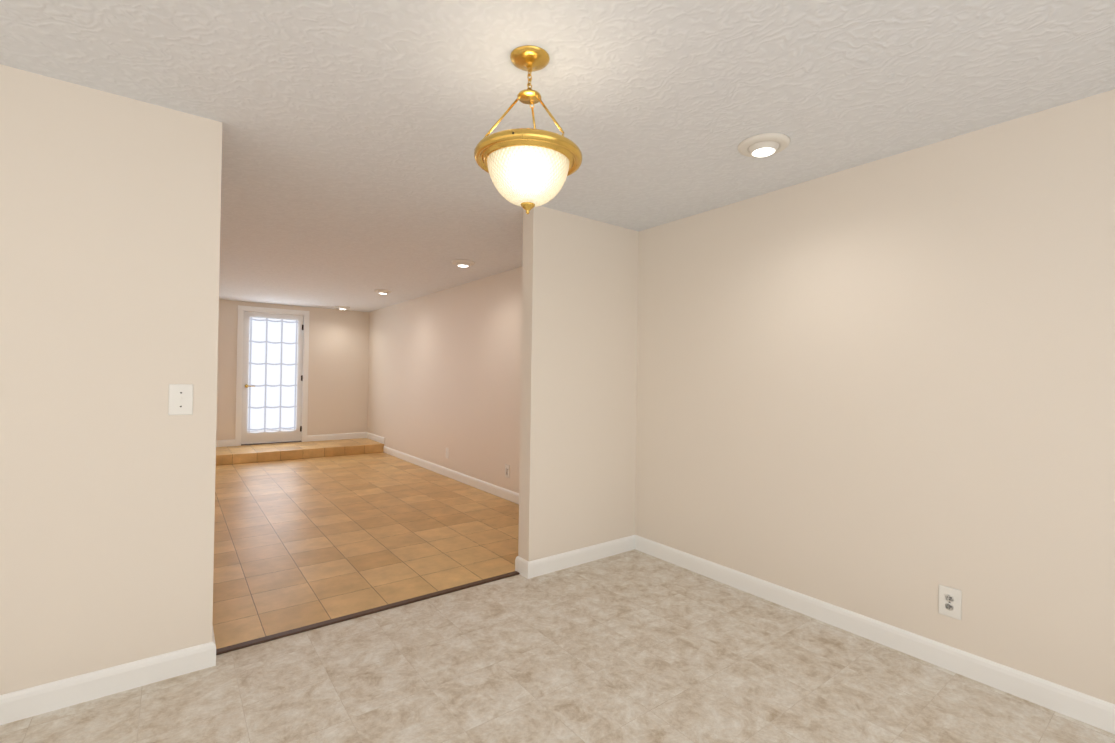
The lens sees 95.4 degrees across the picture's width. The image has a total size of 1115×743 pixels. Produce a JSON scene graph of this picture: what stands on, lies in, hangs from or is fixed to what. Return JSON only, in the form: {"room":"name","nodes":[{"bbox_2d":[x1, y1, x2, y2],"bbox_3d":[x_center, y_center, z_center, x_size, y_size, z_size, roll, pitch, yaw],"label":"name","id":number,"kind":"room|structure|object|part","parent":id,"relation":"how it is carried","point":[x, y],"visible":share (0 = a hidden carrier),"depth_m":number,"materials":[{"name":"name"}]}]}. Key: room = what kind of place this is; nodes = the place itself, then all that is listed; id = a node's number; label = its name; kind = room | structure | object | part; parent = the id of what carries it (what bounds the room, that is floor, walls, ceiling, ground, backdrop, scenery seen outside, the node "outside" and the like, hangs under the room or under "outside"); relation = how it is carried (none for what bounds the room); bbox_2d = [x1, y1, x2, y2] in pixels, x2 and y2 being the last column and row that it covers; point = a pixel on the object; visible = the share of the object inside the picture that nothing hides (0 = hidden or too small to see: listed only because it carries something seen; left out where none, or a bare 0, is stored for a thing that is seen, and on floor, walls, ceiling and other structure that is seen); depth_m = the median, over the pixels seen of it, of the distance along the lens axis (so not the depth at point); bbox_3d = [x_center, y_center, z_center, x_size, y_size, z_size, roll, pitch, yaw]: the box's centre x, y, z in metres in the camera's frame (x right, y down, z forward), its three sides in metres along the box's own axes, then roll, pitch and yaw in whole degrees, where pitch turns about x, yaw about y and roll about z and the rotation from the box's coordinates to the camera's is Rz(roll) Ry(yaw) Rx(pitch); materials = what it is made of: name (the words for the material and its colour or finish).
{"room":"empty dining room","nodes":[
{"label":"empty dining room","id":0,"kind":"room"},
{"bbox_2d":[0,64,221,694],"bbox_3d":[-2.249,0.080,1.813,1.710,2.440,0.124,1,-1,-37],"label":"wall","id":1,"kind":"structure","parent":0,"point":[110,211],"depth_m":2.05,"materials":[{"name":"beige paint"}]},
{"bbox_2d":[0,643,207,724],"bbox_3d":[-2.223,1.247,1.746,1.650,0.105,0.015,1,-1,-37],"label":"baseboard","id":2,"kind":"structure","parent":1,"relation":"attached to","point":[82,688],"depth_m":2.03,"materials":[{"name":"white wood"}]},
{"bbox_2d":[168,384,192,414],"bbox_3d":[-1.629,0.122,2.194,0.086,0.134,0.019,1,-1,-37],"label":"blank wall plate","id":3,"kind":"object","parent":1,"relation":"attached to","point":[180,399],"visible":1,"depth_m":2.19,"materials":[{"name":"white plastic"}]},
{"bbox_2d":[208,624,215,667],"bbox_3d":[-3.575,1.189,4.957,0.015,0.245,6.765,1,-1,-37],"label":"baseboard","id":4,"kind":"structure","parent":1,"relation":"attached to","point":[211,645],"depth_m":2.26,"materials":[{"name":"white wood"}]},
{"bbox_2d":[216,299,368,445],"bbox_3d":[-4.577,0.111,8.520,2.690,2.440,0.124,1,-1,-37],"label":"wall","id":5,"kind":"structure","parent":0,"point":[338,373],"depth_m":8.85,"materials":[{"name":"beige paint"}]},
{"bbox_2d":[216,439,234,446],"bbox_3d":[-5.352,1.122,7.845,0.613,0.105,0.015,1,-1,-37],"label":"baseboard","id":6,"kind":"structure","parent":5,"relation":"attached to","point":[219,443],"depth_m":7.95,"materials":[{"name":"white wood"}]},
{"bbox_2d":[241,311,303,443],"bbox_3d":[-4.692,0.106,8.383,0.886,2.129,0.102,1,-1,-37],"label":"french door","id":7,"kind":"structure","parent":5,"relation":"in","point":[272,376],"depth_m":8.36,"materials":[{"name":"white paint"}]},
{"bbox_2d":[246,316,298,431],"bbox_3d":[-4.692,0.049,8.376,0.740,1.864,0.026,1,-1,-37],"label":"rods","id":8,"kind":"object","parent":7,"relation":"attached to","point":[271,430],"visible":0.94,"depth_m":8.36,"materials":[{"name":"white paint"}]},
{"bbox_2d":[248,317,297,432],"bbox_3d":[-4.688,0.059,8.369,0.704,1.876,0.015,1,-1,-37],"label":"shade","id":9,"kind":"object","parent":8,"relation":"hanging from","point":[272,343],"depth_m":8.37,"materials":[{"name":"fabric"}]},
{"bbox_2d":[235,305,309,445],"bbox_3d":[-4.714,0.073,8.403,1.040,2.230,0.144,1,-1,-37],"label":"door frame","id":10,"kind":"structure","parent":5,"relation":"attached to","point":[304,314],"depth_m":8.31,"materials":[{"name":"white wood"}]},
{"bbox_2d":[307,432,363,441],"bbox_3d":[-3.884,1.152,8.958,0.983,0.105,0.015,1,-1,-37],"label":"baseboard","id":11,"kind":"structure","parent":5,"relation":"attached to","point":[341,436],"depth_m":8.93,"materials":[{"name":"white wood"}]},
{"bbox_2d":[216,438,383,464],"bbox_3d":[-4.268,1.262,8.081,2.690,0.140,0.950,1,-1,-37],"label":"floor","id":12,"kind":"structure","parent":0,"point":[261,453],"depth_m":7.88,"materials":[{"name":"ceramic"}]},
{"bbox_2d":[212,452,518,648],"bbox_3d":[-2.554,1.384,5.819,2.690,0.100,6.626,1,-1,-37],"label":"floor","id":13,"kind":"structure","parent":0,"point":[298,543],"depth_m":4.03,"materials":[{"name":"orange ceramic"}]},
{"bbox_2d":[0,549,1114,742],"bbox_3d":[0.117,1.374,0.884,4.400,0.100,4.382,1,-1,-37],"label":"floor","id":14,"kind":"structure","parent":0,"point":[634,646],"depth_m":2.16,"materials":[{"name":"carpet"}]},
{"bbox_2d":[216,571,519,654],"bbox_3d":[-0.931,1.333,2.867,1.705,0.030,0.044,1,-1,-37],"label":"trim","id":15,"kind":"structure","parent":14,"relation":"on","point":[219,651],"depth_m":2.73,"materials":[{"name":"brown wood"}]},
{"bbox_2d":[0,0,1114,311],"bbox_3d":[-1.864,-1.178,3.564,4.648,0.120,11.298,1,-1,-37],"label":"ceiling","id":16,"kind":"structure","parent":0,"point":[354,174],"depth_m":2.02,"materials":[{"name":"paint"}]},
{"bbox_2d":[335,306,349,309],"bbox_3d":[-3.642,-1.071,8.585,0.234,0.048,0.234,1,-1,-37],"label":"recessed light","id":17,"kind":"object","parent":16,"relation":"in","point":[342,307],"visible":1,"depth_m":8.53,"materials":[{"name":"white"}]},
{"bbox_2d":[374,289,391,293],"bbox_3d":[-2.364,-1.070,6.869,0.234,0.048,0.234,1,-1,-37],"label":"recessed light","id":18,"kind":"object","parent":16,"relation":"in","point":[381,291],"visible":1,"depth_m":6.81,"materials":[{"name":"white metal"}]},
{"bbox_2d":[451,259,474,266],"bbox_3d":[-0.942,-1.067,5.060,0.234,0.048,0.234,1,-1,-37],"label":"recessed light","id":19,"kind":"object","parent":16,"relation":"in","point":[462,263],"visible":1,"depth_m":5.01,"materials":[{"name":"white"}]},
{"bbox_2d":[474,45,581,213],"bbox_3d":[-0.102,-0.834,1.795,0.380,0.555,0.380,1,-1,-37],"label":"pendant lamp","id":20,"kind":"object","parent":16,"relation":"hanging from","point":[527,169],"visible":1,"depth_m":1.71,"materials":[{"name":"gold metal"}]},
{"bbox_3d":[-0.104,-0.664,1.793,0.290,0.150,0.290,1,-1,-37],"label":"lamp shade","id":21,"kind":"part","parent":20,"relation":"part of","materials":[{"name":"white glass"}]},
{"bbox_2d":[738,133,789,156],"bbox_3d":[0.988,-1.066,2.433,0.234,0.048,0.234,1,-1,-37],"label":"recessed light","id":22,"kind":"object","parent":16,"relation":"in","point":[764,145],"visible":1,"depth_m":2.39,"materials":[{"name":"white"}]},
{"bbox_2d":[518,206,638,561],"bbox_3d":[0.182,0.130,3.658,0.985,2.440,0.124,1,-1,-37],"label":"wall","id":23,"kind":"structure","parent":0,"point":[578,422],"depth_m":3.54,"materials":[{"name":"beige paint"}]},
{"bbox_2d":[515,556,519,572],"bbox_3d":[0.110,1.297,3.692,0.980,0.105,0.015,1,-1,-37],"label":"baseboard","id":24,"kind":"structure","parent":23,"relation":"attached to","point":[517,561],"depth_m":3.38,"materials":[{"name":"white wood"}]},
{"bbox_2d":[520,535,635,578],"bbox_3d":[0.188,1.298,3.588,0.980,0.105,0.035,1,-1,-37],"label":"baseboard","id":25,"kind":"structure","parent":23,"relation":"attached to","point":[546,565],"depth_m":3.52,"materials":[{"name":"white wood"}]},
{"bbox_2d":[367,89,1114,703],"bbox_3d":[-0.079,0.139,4.919,0.124,2.440,11.298,1,-1,-37],"label":"wall","id":26,"kind":"structure","parent":0,"point":[881,389],"depth_m":2.54,"materials":[{"name":"beige paint"}]},
{"bbox_2d":[364,432,518,503],"bbox_3d":[-1.486,1.233,6.629,0.015,0.245,6.626,1,-1,-37],"label":"baseboard","id":27,"kind":"structure","parent":26,"relation":"attached to","point":[501,492],"depth_m":6.41,"materials":[{"name":"white wood"}]},
{"bbox_2d":[446,448,448,458],"bbox_3d":[-1.429,1.056,6.563,0.009,0.135,0.086,1,-1,-37],"label":"electrical outlet","id":28,"kind":"object","parent":26,"relation":"attached to","point":[447,452],"visible":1,"depth_m":6.55,"materials":[{"name":"white plastic"}]},
{"bbox_2d":[505,464,509,477],"bbox_3d":[-0.534,1.057,5.384,0.009,0.135,0.086,1,-1,-37],"label":"electrical outlet","id":29,"kind":"object","parent":26,"relation":"attached to","point":[507,469],"visible":1,"depth_m":5.38,"materials":[{"name":"white plastic"}]},
{"bbox_2d":[636,535,1114,733],"bbox_3d":[1.881,1.307,2.190,0.015,0.105,4.270,1,-1,-37],"label":"baseboard","id":30,"kind":"structure","parent":26,"relation":"attached to","point":[1093,711],"depth_m":2.41,"materials":[{"name":"white wood"}]},
{"bbox_2d":[938,584,961,619],"bbox_3d":[1.793,1.054,2.317,0.009,0.135,0.086,1,-1,-37],"label":"electrical outlet","id":31,"kind":"object","parent":26,"relation":"attached to","point":[949,601],"visible":1,"depth_m":2.31,"materials":[{"name":"white plastic"}]}
]}

